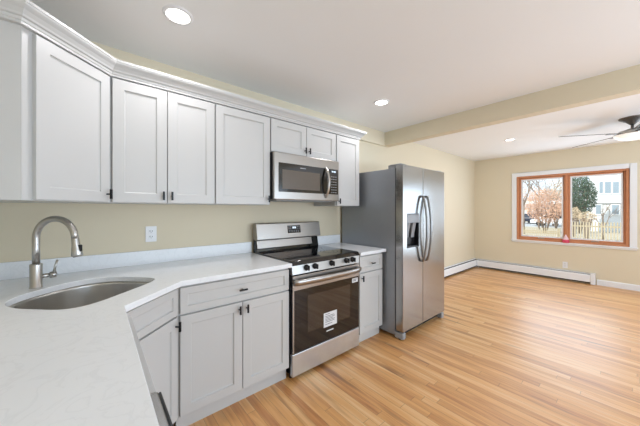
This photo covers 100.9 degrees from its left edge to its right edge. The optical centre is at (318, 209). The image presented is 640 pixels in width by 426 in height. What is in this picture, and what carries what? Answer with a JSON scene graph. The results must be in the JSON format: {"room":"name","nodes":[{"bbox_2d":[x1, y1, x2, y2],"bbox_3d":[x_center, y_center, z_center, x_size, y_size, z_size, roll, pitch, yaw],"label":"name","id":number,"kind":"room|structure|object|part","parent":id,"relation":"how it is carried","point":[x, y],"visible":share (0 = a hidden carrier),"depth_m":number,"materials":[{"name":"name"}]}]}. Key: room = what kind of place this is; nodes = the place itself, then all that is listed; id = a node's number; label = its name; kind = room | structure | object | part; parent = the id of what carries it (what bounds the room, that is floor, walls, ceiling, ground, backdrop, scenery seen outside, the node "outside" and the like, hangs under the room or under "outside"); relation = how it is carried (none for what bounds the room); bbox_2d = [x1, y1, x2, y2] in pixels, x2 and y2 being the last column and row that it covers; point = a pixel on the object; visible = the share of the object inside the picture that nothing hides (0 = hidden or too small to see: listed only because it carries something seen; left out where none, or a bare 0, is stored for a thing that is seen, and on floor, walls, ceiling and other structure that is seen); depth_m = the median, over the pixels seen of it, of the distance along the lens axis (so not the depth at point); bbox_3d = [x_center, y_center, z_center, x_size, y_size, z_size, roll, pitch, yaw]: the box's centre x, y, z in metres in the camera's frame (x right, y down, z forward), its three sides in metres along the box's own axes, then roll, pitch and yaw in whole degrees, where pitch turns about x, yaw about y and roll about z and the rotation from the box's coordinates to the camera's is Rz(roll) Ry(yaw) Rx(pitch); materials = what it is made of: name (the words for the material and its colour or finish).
{"room":"kitchen","nodes":[
{"label":"kitchen","id":0,"kind":"room"},
{"bbox_2d":[0,140,473,266],"bbox_3d":[0.762,0.094,3.820,7.690,2.634,0.150,0,0,-40],"label":"wall","id":1,"kind":"structure","parent":0,"point":[101,228],"depth_m":2.24,"materials":[{"name":"beige paint"}]},
{"bbox_2d":[0,19,112,203],"bbox_3d":[-1.503,-0.433,1.376,0.672,0.782,0.667,0,0,-40],"label":"upper cabinet","id":2,"kind":"object","parent":1,"relation":"attached to","point":[55,106],"visible":1,"depth_m":1.24,"materials":[{"name":"white paint"}]},
{"bbox_3d":[-1.250,-0.413,1.362,0.020,0.735,0.375,0,0,5],"label":"door","id":3,"kind":"part","parent":2,"relation":"part of","materials":[{"name":"white paint"}]},
{"bbox_3d":[-1.210,-0.091,1.526,0.033,0.056,0.011,0,0,5],"label":"handle","id":4,"kind":"part","parent":2,"relation":"part of","materials":[{"name":"black metal"}]},
{"bbox_2d":[0,0,366,139],"bbox_3d":[-0.603,-0.831,2.061,0.435,0.084,2.995,0,0,43],"label":"crown molding","id":5,"kind":"structure","parent":2,"relation":"attached to","point":[25,13],"depth_m":1.61,"materials":[{"name":"white paint"}]},
{"bbox_2d":[0,242,251,279],"bbox_3d":[-1.300,0.355,1.970,1.710,0.100,0.020,0,0,-40],"label":"backsplash","id":6,"kind":"structure","parent":1,"relation":"attached to","point":[16,269],"depth_m":1.87,"materials":[{"name":"white stone"}]},
{"bbox_2d":[145,226,156,241],"bbox_3d":[-1.272,0.183,2.002,0.072,0.117,0.007,0,0,-40],"label":"wall outlet","id":7,"kind":"object","parent":1,"relation":"attached to","point":[150,231],"visible":1,"depth_m":2.00,"materials":[{"name":"white plastic"}]},
{"bbox_2d":[110,77,214,204],"bbox_3d":[-1.103,-0.433,1.882,0.600,0.782,0.408,0,0,-40],"label":"upper cabinet","id":8,"kind":"object","parent":1,"relation":"attached to","point":[163,142],"visible":0.98,"depth_m":1.72,"materials":[{"name":"white paint"}]},
{"bbox_3d":[-1.117,-0.413,1.659,0.284,0.735,0.020,0,0,-40],"label":"door","id":9,"kind":"part","parent":8,"relation":"part of","materials":[{"name":"white paint"}]},
{"bbox_3d":[-0.889,-0.413,1.852,0.304,0.735,0.020,0,0,-40],"label":"door","id":10,"kind":"part","parent":8,"relation":"part of","materials":[{"name":"white paint"}]},
{"bbox_2d":[89,40,384,145],"bbox_3d":[-0.510,-1.028,2.626,3.804,0.191,0.036,0,0,-40],"label":"trim","id":11,"kind":"structure","parent":1,"relation":"attached to","point":[373,136],"depth_m":2.38,"materials":[{"name":"beige paint"}]},
{"bbox_2d":[208,103,269,204],"bbox_3d":[-0.697,-0.433,2.224,0.460,0.782,0.408,0,0,-40],"label":"upper cabinet","id":12,"kind":"object","parent":1,"relation":"attached to","point":[242,138],"visible":0.89,"depth_m":2.08,"materials":[{"name":"white paint"}]},
{"bbox_2d":[269,117,335,160],"bbox_3d":[-0.224,-0.660,2.623,0.773,0.327,0.408,0,0,-40],"label":"upper cabinet","id":13,"kind":"object","parent":1,"relation":"attached to","point":[285,137],"visible":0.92,"depth_m":2.45,"materials":[{"name":"white paint"}]},
{"bbox_3d":[-0.268,-0.642,2.375,0.376,0.277,0.020,0,0,-40],"label":"door","id":14,"kind":"part","parent":13,"relation":"part of","materials":[{"name":"white paint"}]},
{"bbox_2d":[270,151,338,202],"bbox_3d":[-0.201,-0.287,2.591,0.758,0.412,0.485,0,0,-40],"label":"microwave","id":15,"kind":"object","parent":13,"relation":"attached to","point":[293,178],"visible":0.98,"depth_m":2.40,"materials":[{"name":"silver metal"}]},
{"bbox_3d":[-0.128,-0.280,2.415,0.557,0.250,0.003,0,0,-40],"label":"door glass","id":16,"kind":"part","parent":15,"relation":"part of","materials":[{"name":"black glass"}]},
{"bbox_3d":[0.085,-0.266,2.556,0.024,0.300,0.063,0,0,-40],"label":"handle","id":17,"kind":"part","parent":15,"relation":"part of","materials":[{"name":"silver metal"}]},
{"bbox_3d":[0.142,-0.280,2.642,0.136,0.250,0.003,0,0,-40],"label":"control panel","id":18,"kind":"part","parent":15,"relation":"part of","materials":[{"name":"black glass"}]},
{"bbox_3d":[0.025,-0.642,2.622,0.379,0.277,0.020,0,0,-40],"label":"door","id":19,"kind":"part","parent":13,"relation":"part of","materials":[{"name":"white paint"}]},
{"bbox_2d":[317,234,339,244],"bbox_3d":[0.105,0.355,3.154,0.398,0.100,0.020,0,0,-40],"label":"backsplash","id":20,"kind":"structure","parent":1,"relation":"attached to","point":[328,239],"depth_m":3.15,"materials":[{"name":"white stone"}]},
{"bbox_2d":[314,135,358,205],"bbox_3d":[0.210,-0.433,2.989,0.362,0.782,0.408,0,0,-40],"label":"upper cabinet","id":21,"kind":"object","parent":1,"relation":"attached to","point":[347,149],"visible":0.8,"depth_m":2.86,"materials":[{"name":"white paint"}]},
{"bbox_3d":[0.315,-0.413,2.866,0.348,0.735,0.020,0,0,-40],"label":"door","id":22,"kind":"part","parent":21,"relation":"part of","materials":[{"name":"white paint"}]},
{"bbox_2d":[444,258,476,277],"bbox_3d":[2.309,1.211,4.980,3.429,0.200,0.070,0,0,-40],"label":"baseboard heater","id":23,"kind":"object","parent":1,"relation":"attached to","point":[450,270],"visible":0.41,"depth_m":5.46,"materials":[{"name":"white metal"}]},
{"bbox_3d":[2.300,1.204,4.990,3.429,0.175,0.041,0,0,-40],"label":"panel","id":24,"kind":"part","parent":23,"relation":"part of","materials":[{"name":"white metal"}]},
{"bbox_2d":[384,64,639,146],"bbox_3d":[2.770,-1.028,1.782,0.126,0.191,5.555,0,0,-40],"label":"ceiling beam","id":25,"kind":"structure","parent":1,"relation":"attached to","point":[624,82],"depth_m":2.55,"materials":[{"name":"beige paint"}]},
{"bbox_2d":[30,0,639,160],"bbox_3d":[2.601,-1.223,1.639,7.690,0.200,5.955,0,0,-40],"label":"ceiling","id":26,"kind":"structure","parent":0,"point":[431,59],"depth_m":1.89,"materials":[{"name":"paint"}]},
{"bbox_2d":[162,4,192,24],"bbox_3d":[-0.812,-1.117,1.523,0.160,0.009,0.160,0,0,-40],"label":"recessed light","id":27,"kind":"object","parent":26,"relation":"in","point":[176,14],"visible":1,"depth_m":1.51,"materials":[{"name":"white plastic"}]},
{"bbox_2d":[374,99,388,105],"bbox_3d":[0.652,-1.117,2.752,0.160,0.009,0.160,0,0,-40],"label":"recessed light","id":28,"kind":"object","parent":26,"relation":"in","point":[379,102],"visible":1,"depth_m":2.75,"materials":[{"name":"white plastic"}]},
{"bbox_2d":[560,115,639,147],"bbox_3d":[3.861,-0.987,3.175,1.426,0.272,1.369,0,0,-40],"label":"ceiling fan","id":29,"kind":"object","parent":26,"relation":"hanging from","point":[632,133],"visible":1,"depth_m":3.20,"materials":[{"name":"silver metal"}]},
{"bbox_3d":[3.365,-0.942,3.339,0.545,0.037,0.128,0,0,14],"label":"blade","id":30,"kind":"part","parent":29,"relation":"part of","materials":[{"name":"wood"}]},
{"bbox_3d":[3.823,-0.887,3.222,0.316,0.072,0.316,0,0,-40],"label":"lamp shade","id":31,"kind":"part","parent":29,"relation":"part of","materials":[{"name":"white glass"}]},
{"bbox_2d":[173,267,639,425],"bbox_3d":[2.601,1.411,1.639,7.690,0.200,5.955,0,0,-40],"label":"floor","id":32,"kind":"structure","parent":0,"point":[507,348],"depth_m":2.14,"materials":[{"name":"brown wood"}]},
{"bbox_2d":[128,316,155,394],"bbox_3d":[-0.864,0.874,0.663,0.695,0.875,0.618,0,0,-40],"label":"base cabinet","id":33,"kind":"object","parent":32,"relation":"on","point":[151,387],"visible":0.15,"depth_m":0.79,"materials":[{"name":"white paint"}]},
{"bbox_2d":[126,289,180,423],"bbox_3d":[-1.288,0.874,1.352,0.970,0.875,0.978,0,0,-40],"label":"base cabinet","id":34,"kind":"object","parent":32,"relation":"on","point":[155,321],"visible":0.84,"depth_m":1.41,"materials":[{"name":"white paint"}]},
{"bbox_2d":[0,242,291,425],"bbox_3d":[-0.426,0.370,0.918,1.730,0.130,2.754,0,0,-40],"label":"countertop","id":35,"kind":"structure","parent":34,"relation":"on","point":[79,366],"depth_m":0.85,"materials":[{"name":"white stone"}]},
{"bbox_2d":[28,216,82,288],"bbox_3d":[-1.372,0.218,1.402,0.266,0.374,0.097,0,0,0],"label":"faucet","id":36,"kind":"object","parent":35,"relation":"on","point":[36,275],"visible":1,"depth_m":1.37,"materials":[{"name":"silver metal"}]},
{"bbox_3d":[-1.445,0.319,1.422,0.033,0.096,0.065,0,0,38],"label":"lever","id":37,"kind":"part","parent":36,"relation":"part of","materials":[{"name":"silver metal"}]},
{"bbox_3d":[-1.376,0.158,1.381,0.234,0.254,0.031,0,0,0],"label":"spout","id":38,"kind":"part","parent":36,"relation":"part of","materials":[{"name":"silver metal"}]},
{"bbox_2d":[9,281,149,309],"bbox_3d":[-1.186,0.542,1.343,0.495,0.217,0.561,0,0,4],"label":"sink","id":39,"kind":"object","parent":35,"relation":"in","point":[82,295],"visible":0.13,"depth_m":1.51,"materials":[{"name":"silver metal"}]},
{"bbox_3d":[-0.844,0.531,1.324,0.020,0.153,0.409,0,0,6],"label":"false drawer","id":40,"kind":"part","parent":34,"relation":"part of","materials":[{"name":"white paint"}]},
{"bbox_3d":[-0.844,0.912,1.324,0.020,0.587,0.409,0,0,6],"label":"door","id":41,"kind":"part","parent":34,"relation":"part of","materials":[{"name":"white paint"}]},
{"bbox_2d":[151,392,172,425],"bbox_3d":[-0.451,0.875,0.208,0.666,0.872,0.600,0,0,-40],"label":"dishwasher","id":42,"kind":"object","parent":32,"relation":"on","point":[163,417],"visible":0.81,"depth_m":0.59,"materials":[{"name":"silver metal"}]},
{"bbox_3d":[-0.199,0.483,0.421,0.006,0.076,0.592,0,0,-40],"label":"handle","id":43,"kind":"part","parent":42,"relation":"part of","materials":[{"name":"black plastic"}]},
{"bbox_2d":[175,268,288,425],"bbox_3d":[-0.722,0.874,2.014,0.770,0.875,0.697,0,0,-40],"label":"base cabinet","id":44,"kind":"object","parent":32,"relation":"on","point":[233,338],"visible":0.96,"depth_m":1.73,"materials":[{"name":"white paint"}]},
{"bbox_3d":[-0.665,0.912,1.662,0.379,0.587,0.020,0,0,-40],"label":"door","id":45,"kind":"part","parent":44,"relation":"part of","materials":[{"name":"white paint"}]},
{"bbox_3d":[-0.522,0.531,1.783,0.753,0.153,0.020,0,0,-40],"label":"drawer","id":46,"kind":"part","parent":44,"relation":"part of","materials":[{"name":"white paint"}]},
{"bbox_3d":[-0.376,0.912,1.907,0.369,0.587,0.020,0,0,-40],"label":"door","id":47,"kind":"part","parent":44,"relation":"part of","materials":[{"name":"white paint"}]},
{"bbox_2d":[253,221,361,377],"bbox_3d":[-0.100,0.720,2.486,0.774,1.182,0.724,0,0,-40],"label":"range","id":48,"kind":"object","parent":32,"relation":"on","point":[323,290],"visible":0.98,"depth_m":2.27,"materials":[{"name":"silver metal"}]},
{"bbox_3d":[-0.331,0.330,2.686,0.654,0.073,0.023,0,0,-40],"label":"vent trim","id":49,"kind":"part","parent":48,"relation":"part of","materials":[{"name":"silver metal"}]},
{"bbox_3d":[-0.304,0.209,2.730,0.772,0.160,0.088,0,0,-40],"label":"backguard panel","id":50,"kind":"part","parent":48,"relation":"part of","materials":[{"name":"silver metal"}]},
{"bbox_3d":[-0.195,0.862,2.014,0.013,0.481,0.003,0,0,-40],"label":"door edge trim","id":51,"kind":"part","parent":48,"relation":"part of","materials":[{"name":"silver metal"}]},
{"bbox_3d":[-0.089,0.458,2.086,0.048,0.048,0.044,0,0,-40],"label":"knob","id":52,"kind":"part","parent":48,"relation":"part of","materials":[{"name":"black plastic"}]},
{"bbox_2d":[256,245,359,265],"bbox_3d":[-0.101,0.410,2.480,0.766,0.034,0.611,0,0,-40],"label":"cooktop","id":53,"kind":"object","parent":48,"relation":"in","point":[298,255],"depth_m":2.39,"materials":[{"name":"glass"}]},
{"bbox_3d":[0.077,0.459,2.269,0.762,0.081,0.044,0,0,-40],"label":"control panel","id":54,"kind":"part","parent":48,"relation":"part of","materials":[{"name":"silver metal"}]},
{"bbox_3d":[0.079,0.805,2.267,0.758,0.593,0.032,0,0,-40],"label":"oven door","id":55,"kind":"part","parent":48,"relation":"part of","materials":[{"name":"black glass"}]},
{"bbox_3d":[0.080,1.196,2.267,0.758,0.171,0.030,0,0,-40],"label":"storage drawer","id":56,"kind":"part","parent":48,"relation":"part of","materials":[{"name":"silver metal"}]},
{"bbox_3d":[0.090,0.565,2.254,0.758,0.112,0.004,0,0,-40],"label":"door panel","id":57,"kind":"part","parent":48,"relation":"part of","materials":[{"name":"silver metal"}]},
{"bbox_3d":[0.110,0.555,2.231,0.754,0.050,0.064,0,0,-40],"label":"oven handle","id":58,"kind":"part","parent":48,"relation":"part of","materials":[{"name":"silver metal"}]},
{"bbox_2d":[358,253,381,341],"bbox_3d":[0.321,0.874,2.893,0.391,0.875,0.697,0,0,-40],"label":"base cabinet","id":59,"kind":"object","parent":32,"relation":"on","point":[370,276],"visible":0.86,"depth_m":2.66,"materials":[{"name":"white paint"}]},
{"bbox_2d":[317,234,385,255],"bbox_3d":[0.324,0.370,2.894,0.398,0.130,0.700,0,0,-40],"label":"countertop","id":60,"kind":"structure","parent":59,"relation":"on","point":[328,240],"depth_m":2.92,"materials":[{"name":"white stone"}]},
{"bbox_3d":[0.524,0.531,2.664,0.355,0.153,0.020,0,0,-40],"label":"drawer","id":61,"kind":"part","parent":59,"relation":"part of","materials":[{"name":"white paint"}]},
{"bbox_2d":[342,163,443,339],"bbox_3d":[0.925,0.421,3.204,0.895,1.780,0.934,0,0,-40],"label":"refrigerator","id":62,"kind":"object","parent":32,"relation":"on","point":[400,210],"visible":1,"depth_m":2.81,"materials":[{"name":"silver metal"}]},
{"bbox_3d":[0.953,0.385,2.775,0.385,1.677,0.084,0,0,-40],"label":"freezer door","id":63,"kind":"part","parent":62,"relation":"part of","materials":[{"name":"silver metal"}]},
{"bbox_3d":[0.962,0.089,2.759,0.231,0.089,0.053,0,0,-40],"label":"dispenser panel","id":64,"kind":"part","parent":62,"relation":"part of","materials":[{"name":"grey plastic"}]},
{"bbox_3d":[1.126,0.201,2.815,0.025,0.715,0.080,0,0,-40],"label":"handle","id":65,"kind":"part","parent":62,"relation":"part of","materials":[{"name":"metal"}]},
{"bbox_3d":[1.192,0.201,2.871,0.025,0.715,0.080,0,0,-40],"label":"handle","id":66,"kind":"part","parent":62,"relation":"part of","materials":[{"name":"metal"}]},
{"bbox_3d":[1.299,0.385,3.067,0.501,1.677,0.084,0,0,-40],"label":"door","id":67,"kind":"part","parent":62,"relation":"part of","materials":[{"name":"silver metal"}]},
{"bbox_2d":[474,140,639,284],"bbox_3d":[5.510,0.094,3.960,0.150,2.434,5.755,0,0,-40],"label":"wall","id":68,"kind":"structure","parent":0,"point":[492,177],"depth_m":5.20,"materials":[{"name":"beige paint"}]},
{"bbox_2d":[477,259,595,284],"bbox_3d":[4.219,1.211,5.321,0.070,0.200,1.870,0,0,-40],"label":"baseboard heater","id":69,"kind":"object","parent":68,"relation":"attached to","point":[578,276],"visible":1,"depth_m":5.15,"materials":[{"name":"white metal"}]},
{"bbox_3d":[4.229,1.204,5.330,0.041,0.175,1.870,0,0,-40],"label":"panel","id":70,"kind":"part","parent":69,"relation":"part of","materials":[{"name":"white metal"}]},
{"bbox_2d":[562,262,567,267],"bbox_3d":[4.590,1.026,4.928,0.007,0.117,0.072,0,0,-40],"label":"wall outlet","id":71,"kind":"object","parent":68,"relation":"attached to","point":[564,264],"visible":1,"depth_m":4.93,"materials":[{"name":"white plastic"}]},
{"bbox_2d":[511,163,637,250],"bbox_3d":[4.640,-0.050,4.946,0.170,1.427,1.703,0,0,-40],"label":"window","id":72,"kind":"structure","parent":68,"relation":"in","point":[628,171],"depth_m":4.80,"materials":[{"name":"white paint"}]},
{"bbox_3d":[4.409,-0.040,5.235,0.040,1.227,0.703,0,0,-40],"label":"sash","id":73,"kind":"part","parent":72,"relation":"part of","materials":[{"name":"brown wood"}]},
{"bbox_2d":[562,235,569,242],"bbox_3d":[4.588,0.535,4.913,0.104,0.152,0.104,0,0,-40],"label":"bottle","id":74,"kind":"object","parent":72,"relation":"on","point":[565,239],"visible":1,"depth_m":4.89,"materials":[{"name":"plastic"}]},
{"bbox_3d":[4.590,0.622,4.904,0.040,0.022,1.703,0,0,-40],"label":"sill","id":75,"kind":"part","parent":72,"relation":"part of","materials":[{"name":"white paint"}]},
{"bbox_3d":[4.885,-0.040,4.670,0.040,1.227,0.705,0,0,-40],"label":"sash","id":76,"kind":"part","parent":72,"relation":"part of","materials":[{"name":"brown wood"}]},
{"bbox_2d":[597,279,639,290],"bbox_3d":[5.159,1.262,4.250,0.013,0.098,0.950,0,0,-40],"label":"baseboard","id":77,"kind":"structure","parent":68,"relation":"attached to","point":[633,287],"depth_m":4.42,"materials":[{"name":"white paint"}]},
{"label":"outside","id":78,"kind":"structure","parent":0,"visible":0},
{"bbox_2d":[524,216,619,240],"bbox_3d":[49.754,2.061,55.010,133.010,0.300,140.000,0,0,-40],"label":"lawn","id":79,"kind":"structure","parent":78,"point":[552,228],"depth_m":20.50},
{"bbox_2d":[523,180,540,233],"bbox_3d":[15.800,-1.645,20.761,2.412,7.121,4.157,0,0,-26],"label":"bare tree","id":80,"kind":"object","parent":79,"relation":"on","point":[529,186],"visible":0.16,"depth_m":20.88,"materials":[{"name":"grey plant"}]},
{"bbox_2d":[523,187,545,212],"bbox_3d":[33.366,-0.896,41.151,3.040,5.634,3.938,0,0,-40],"label":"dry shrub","id":81,"kind":"object","parent":79,"relation":"on","point":[524,193],"visible":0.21,"depth_m":41.28,"materials":[{"name":"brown plant"}]},
{"bbox_2d":[523,179,556,228],"bbox_3d":[21.037,-2.197,27.024,5.584,8.225,3.287,0,0,11],"label":"bare tree","id":82,"kind":"object","parent":79,"relation":"on","point":[548,179],"visible":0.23,"depth_m":26.06,"materials":[{"name":"grey plant"}]},
{"bbox_2d":[523,227,559,236],"bbox_3d":[15.537,1.576,18.914,0.162,0.670,2.580,0,0,-40],"label":"picket fence","id":83,"kind":"object","parent":79,"relation":"on","point":[525,231],"visible":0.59,"depth_m":18.57,"materials":[{"name":"beige wood"}]},
{"bbox_2d":[525,188,561,230],"bbox_3d":[18.439,0.058,21.556,2.462,3.726,2.752,0,0,-40],"label":"dry shrub","id":84,"kind":"object","parent":79,"relation":"on","point":[549,199],"visible":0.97,"depth_m":21.36,"materials":[{"name":"brown plant"}]},
{"bbox_2d":[543,179,561,228],"bbox_3d":[24.302,-0.611,27.053,1.975,5.054,2.252,0,0,-40],"label":"dry shrub","id":85,"kind":"object","parent":79,"relation":"on","point":[554,186],"visible":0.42,"depth_m":26.93,"materials":[{"name":"brown plant"}]},
{"bbox_2d":[530,180,575,225],"bbox_3d":[25.746,-2.830,30.581,8.738,9.487,6.154,0,0,26],"label":"bare tree","id":86,"kind":"object","parent":79,"relation":"on","point":[536,180],"visible":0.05,"depth_m":30.25,"materials":[{"name":"grey plant"}]},
{"bbox_2d":[525,175,620,231],"bbox_3d":[27.465,-2.789,26.377,9.000,9.400,9.500,0,0,-40],"label":"house","id":87,"kind":"structure","parent":79,"relation":"on","point":[608,187],"depth_m":22.93,"materials":[{"name":"white"}]},
{"bbox_3d":[24.665,-0.034,23.322,0.019,0.797,0.304,0,0,-40],"label":"pane","id":88,"kind":"part","parent":87,"relation":"part of","materials":[{"name":"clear glass"}]},
{"bbox_3d":[24.772,-1.970,23.194,0.019,0.982,0.211,0,0,-40],"label":"pane","id":89,"kind":"part","parent":87,"relation":"part of","materials":[{"name":"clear glass"}]},
{"bbox_3d":[25.030,-1.945,22.888,0.019,0.978,0.352,0,0,-40],"label":"pane","id":90,"kind":"part","parent":87,"relation":"part of","materials":[{"name":"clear glass"}]},
{"bbox_3d":[25.310,-0.033,22.557,0.019,0.771,0.399,0,0,-40],"label":"pane","id":91,"kind":"part","parent":87,"relation":"part of","materials":[{"name":"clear glass"}]},
{"bbox_3d":[25.328,-1.915,22.535,0.019,0.963,0.341,0,0,-40],"label":"pane","id":92,"kind":"part","parent":87,"relation":"part of","materials":[{"name":"clear glass"}]},
{"bbox_2d":[572,207,580,236],"bbox_3d":[18.161,0.842,18.806,0.837,2.145,0.818,0,0,-40],"label":"dry shrub","id":93,"kind":"object","parent":79,"relation":"on","point":[574,218],"visible":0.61,"depth_m":18.68,"materials":[{"name":"beige plant"}]},
{"bbox_2d":[572,177,598,233],"bbox_3d":[21.174,-0.443,21.446,1.902,4.718,2.119,0,0,-40],"label":"evergreen tree","id":94,"kind":"object","parent":79,"relation":"on","point":[582,205],"visible":0.75,"depth_m":21.05,"materials":[{"name":"green plant"}]},
{"bbox_2d":[577,211,596,238],"bbox_3d":[16.438,0.991,16.187,0.834,1.849,0.949,0,0,-40],"label":"dry shrub","id":95,"kind":"object","parent":79,"relation":"on","point":[585,218],"visible":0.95,"depth_m":16.11,"materials":[{"name":"beige plant"}]},
{"bbox_2d":[572,221,620,240],"bbox_3d":[14.527,1.261,13.905,0.162,1.300,2.065,0,0,-40],"label":"picket fence","id":96,"kind":"object","parent":79,"relation":"on","point":[574,225],"visible":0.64,"depth_m":13.75,"materials":[{"name":"beige wood"}]},
{"bbox_2d":[588,204,619,239],"bbox_3d":[18.544,0.765,17.178,0.806,2.301,1.774,0,0,9],"label":"bare tree","id":97,"kind":"object","parent":79,"relation":"on","point":[607,208],"visible":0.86,"depth_m":17.02,"materials":[{"name":"grey plant"}]},
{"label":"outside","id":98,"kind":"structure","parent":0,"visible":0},
{"bbox_2d":[525,222,561,227],"bbox_3d":[27.200,1.926,36.002,12.000,0.070,140.000,0,0,-40],"label":"road","id":99,"kind":"structure","parent":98,"point":[526,223],"depth_m":31.96,"materials":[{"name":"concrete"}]},
{"bbox_2d":[524,213,542,222],"bbox_3d":[30.155,1.180,37.138,4.417,1.415,1.780,0,0,-40],"label":"car","id":100,"kind":"object","parent":99,"relation":"on","point":[527,218],"visible":0.24,"depth_m":36.33,"materials":[{"name":"blue paint"}]},
{"bbox_2d":[530,215,581,225],"bbox_3d":[27.305,1.180,30.447,1.780,1.415,4.417,0,0,-40],"label":"car","id":101,"kind":"object","parent":99,"relation":"on","point":[560,216],"visible":0.29,"depth_m":30.28,"materials":[{"name":"silver metal"}]}
]}

